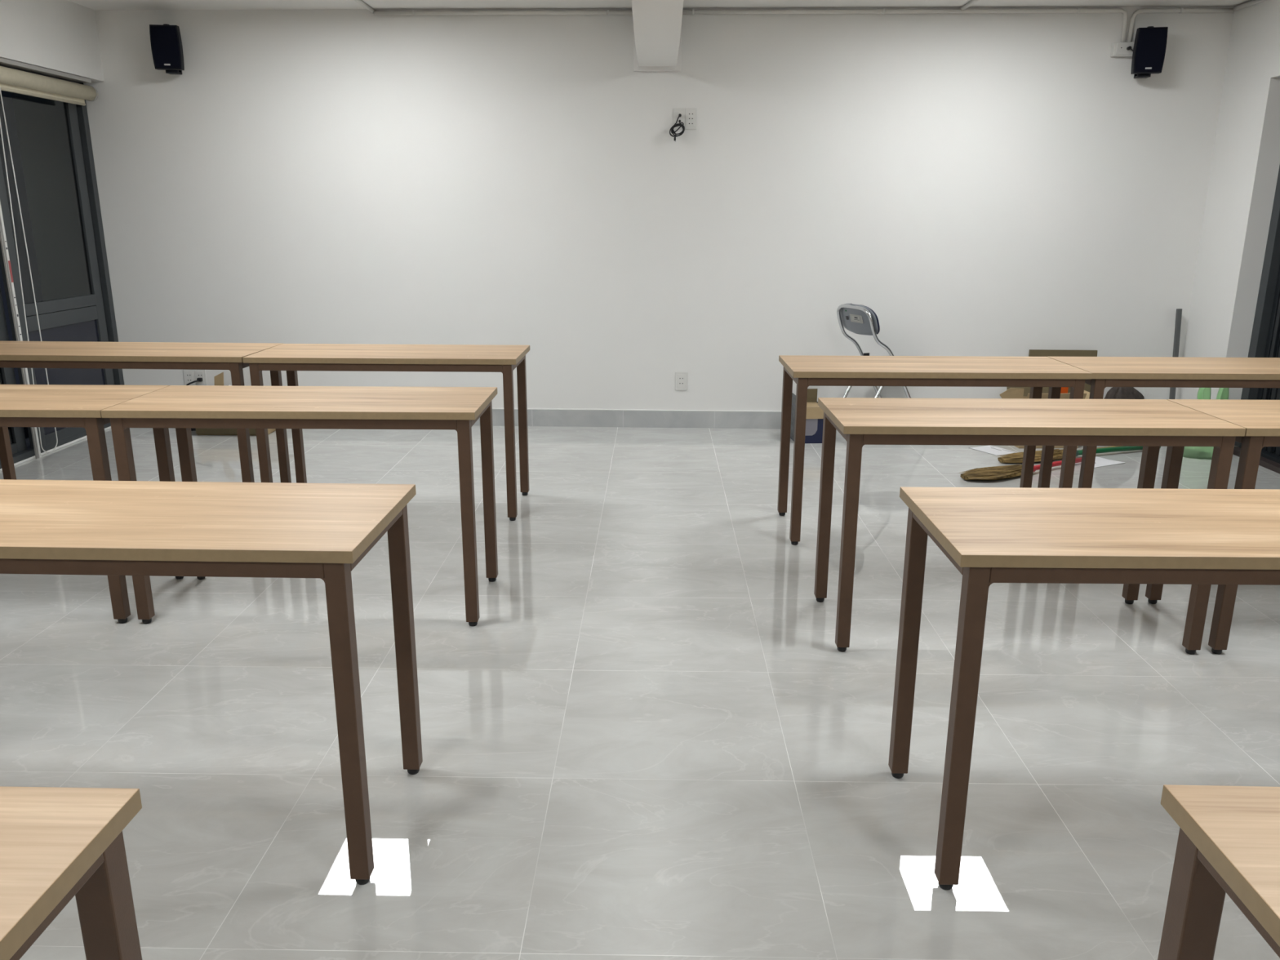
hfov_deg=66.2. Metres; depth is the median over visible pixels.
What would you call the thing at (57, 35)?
wall
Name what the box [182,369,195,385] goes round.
wall socket
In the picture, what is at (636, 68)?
trim
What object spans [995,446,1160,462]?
straw broom
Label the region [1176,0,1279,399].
wall
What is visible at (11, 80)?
roller blind
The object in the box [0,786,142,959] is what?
desk
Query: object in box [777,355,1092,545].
desk
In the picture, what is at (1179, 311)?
tube
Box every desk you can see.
[0,341,291,482]
[0,384,183,623]
[0,479,422,884]
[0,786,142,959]
[100,385,497,626]
[242,343,529,520]
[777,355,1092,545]
[813,397,1245,654]
[888,486,1279,890]
[1037,356,1279,488]
[1145,399,1279,654]
[1157,784,1279,959]
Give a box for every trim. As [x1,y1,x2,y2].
[23,426,28,438]
[633,26,681,71]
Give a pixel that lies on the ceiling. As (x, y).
(96, 5)
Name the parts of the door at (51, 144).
pane, sash, pane, pane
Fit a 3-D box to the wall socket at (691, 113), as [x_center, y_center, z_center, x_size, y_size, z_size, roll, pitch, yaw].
[0.309,-2.190,5.953,0.068,0.122,0.011,1,15,2]
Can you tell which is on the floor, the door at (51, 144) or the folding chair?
the folding chair
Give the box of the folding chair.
[836,303,911,398]
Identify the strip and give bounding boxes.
[0,201,41,458]
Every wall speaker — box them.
[149,23,184,74]
[1130,26,1168,78]
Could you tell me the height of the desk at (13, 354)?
0.744 m
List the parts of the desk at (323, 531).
rail, leg, rail, leg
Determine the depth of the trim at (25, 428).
6.39 m
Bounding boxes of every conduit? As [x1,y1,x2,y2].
[354,0,374,13]
[373,9,632,16]
[682,8,1128,42]
[960,0,978,10]
[1126,7,1233,42]
[1233,0,1266,11]
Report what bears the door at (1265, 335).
in the wall at (1246, 162)
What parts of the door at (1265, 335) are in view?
gate rail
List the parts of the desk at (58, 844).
rail, leg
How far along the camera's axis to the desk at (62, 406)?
3.30 m
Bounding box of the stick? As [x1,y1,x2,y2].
[1081,445,1124,449]
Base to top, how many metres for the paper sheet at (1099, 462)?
0.004 m
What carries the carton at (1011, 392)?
on the floor
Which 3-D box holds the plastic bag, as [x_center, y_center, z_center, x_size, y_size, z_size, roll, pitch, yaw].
[3.293,-0.347,5.710,0.241,0.414,0.255,10,18,31]
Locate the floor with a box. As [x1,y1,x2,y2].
[0,425,1279,959]
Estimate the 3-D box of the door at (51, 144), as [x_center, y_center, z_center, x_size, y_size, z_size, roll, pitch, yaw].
[-3.508,-0.923,4.473,0.110,2.130,3.795,0,15,1]
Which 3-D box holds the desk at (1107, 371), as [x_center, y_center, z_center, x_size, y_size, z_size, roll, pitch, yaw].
[2.426,-0.131,4.273,1.200,0.744,0.474,0,15,1]
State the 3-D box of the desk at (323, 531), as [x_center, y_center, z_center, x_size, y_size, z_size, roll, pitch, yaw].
[-1.134,0.424,2.185,1.200,0.744,0.474,1,15,2]
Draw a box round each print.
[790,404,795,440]
[804,418,817,435]
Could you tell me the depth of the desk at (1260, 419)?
3.12 m
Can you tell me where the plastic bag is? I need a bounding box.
[1182,387,1228,459]
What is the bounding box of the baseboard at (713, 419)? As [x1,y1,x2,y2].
[473,408,781,428]
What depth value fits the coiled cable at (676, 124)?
5.92 m
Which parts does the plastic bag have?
handle, handle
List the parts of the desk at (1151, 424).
leg, rail, leg, rail, leg, leg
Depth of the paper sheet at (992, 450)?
5.85 m
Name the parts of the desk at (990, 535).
leg, rail, leg, rail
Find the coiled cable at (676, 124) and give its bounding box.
[669,113,684,142]
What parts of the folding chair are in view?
leg, label plate, backrest, hinge plate, leg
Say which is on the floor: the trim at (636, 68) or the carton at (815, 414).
the carton at (815, 414)
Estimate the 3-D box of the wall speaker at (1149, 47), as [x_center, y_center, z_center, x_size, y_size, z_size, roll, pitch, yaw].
[2.933,-2.477,5.688,0.164,0.271,0.196,3,15,11]
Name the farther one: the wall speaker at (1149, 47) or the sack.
the sack
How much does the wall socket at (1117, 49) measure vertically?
0.076 m
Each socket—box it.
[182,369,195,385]
[194,369,207,385]
[673,108,685,129]
[675,372,687,390]
[684,108,696,129]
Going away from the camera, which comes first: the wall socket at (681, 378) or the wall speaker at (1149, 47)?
the wall speaker at (1149, 47)
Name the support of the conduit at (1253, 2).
attached to the wall at (1246, 162)
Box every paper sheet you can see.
[970,445,1015,455]
[1075,456,1124,467]
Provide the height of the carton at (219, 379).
0.365 m
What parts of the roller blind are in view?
pull cord, rail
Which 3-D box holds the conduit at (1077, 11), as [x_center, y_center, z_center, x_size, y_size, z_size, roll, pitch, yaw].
[1.546,-2.669,5.770,2.598,0.186,0.028,1,15,2]
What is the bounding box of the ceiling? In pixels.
[67,0,1251,10]
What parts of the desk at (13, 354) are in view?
leg, rail, leg, rail, leg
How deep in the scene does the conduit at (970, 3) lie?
5.60 m
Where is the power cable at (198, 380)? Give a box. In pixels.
[186,377,202,385]
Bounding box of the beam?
[631,0,684,66]
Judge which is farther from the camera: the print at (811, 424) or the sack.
the sack
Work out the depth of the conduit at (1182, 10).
5.69 m
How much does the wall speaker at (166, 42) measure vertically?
0.271 m
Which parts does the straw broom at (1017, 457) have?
handle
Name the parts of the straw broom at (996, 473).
handle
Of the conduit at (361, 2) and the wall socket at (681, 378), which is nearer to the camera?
the conduit at (361, 2)
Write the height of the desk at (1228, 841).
0.744 m
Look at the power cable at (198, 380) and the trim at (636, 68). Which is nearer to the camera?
the trim at (636, 68)
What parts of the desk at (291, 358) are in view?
leg, leg, rail, leg, rail, leg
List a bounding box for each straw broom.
[959,457,1081,479]
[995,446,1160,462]
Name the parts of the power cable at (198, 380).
cord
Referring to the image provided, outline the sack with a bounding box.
[1104,386,1144,399]
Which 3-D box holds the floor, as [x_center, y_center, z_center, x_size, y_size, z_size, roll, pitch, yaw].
[0.023,0.949,1.915,7.800,0.120,10.000,0,15,1]
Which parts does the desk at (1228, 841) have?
leg, rail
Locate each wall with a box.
[0,0,104,81]
[83,6,1234,410]
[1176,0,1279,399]
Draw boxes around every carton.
[195,372,275,435]
[790,388,823,443]
[999,386,1089,448]
[1028,349,1097,393]
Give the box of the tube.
[1168,308,1182,399]
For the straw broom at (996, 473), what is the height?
0.062 m
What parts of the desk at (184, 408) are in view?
leg, leg, rail, leg, rail, leg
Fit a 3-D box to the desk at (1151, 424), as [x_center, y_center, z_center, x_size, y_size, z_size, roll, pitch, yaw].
[1.214,0.139,3.265,1.200,0.744,0.474,0,15,1]
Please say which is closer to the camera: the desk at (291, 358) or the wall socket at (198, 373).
the desk at (291, 358)
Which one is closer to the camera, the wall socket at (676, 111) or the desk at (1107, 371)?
the desk at (1107, 371)
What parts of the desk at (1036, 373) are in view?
leg, rail, leg, rail, leg, leg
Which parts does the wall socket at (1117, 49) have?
plate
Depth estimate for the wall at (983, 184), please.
6.07 m
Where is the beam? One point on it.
(657, 24)
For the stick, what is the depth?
5.86 m
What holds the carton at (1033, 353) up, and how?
on the floor
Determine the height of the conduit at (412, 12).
0.028 m
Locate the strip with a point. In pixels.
(6, 261)
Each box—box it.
[1060,386,1068,393]
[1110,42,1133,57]
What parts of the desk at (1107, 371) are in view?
leg, rail, leg, rail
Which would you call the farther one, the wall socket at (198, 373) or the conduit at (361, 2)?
the wall socket at (198, 373)
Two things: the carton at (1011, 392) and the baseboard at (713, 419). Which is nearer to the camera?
the carton at (1011, 392)
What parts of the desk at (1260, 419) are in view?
leg, leg, rail, rail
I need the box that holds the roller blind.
[0,57,97,453]
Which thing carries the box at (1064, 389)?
in the carton at (1011, 392)
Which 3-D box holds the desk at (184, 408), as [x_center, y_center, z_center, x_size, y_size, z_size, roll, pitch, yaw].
[-1.125,0.078,3.461,1.200,0.744,0.474,0,15,1]
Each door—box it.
[0,65,124,471]
[1232,165,1279,473]
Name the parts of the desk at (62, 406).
rail, rail, leg, leg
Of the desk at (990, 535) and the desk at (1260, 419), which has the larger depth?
the desk at (1260, 419)

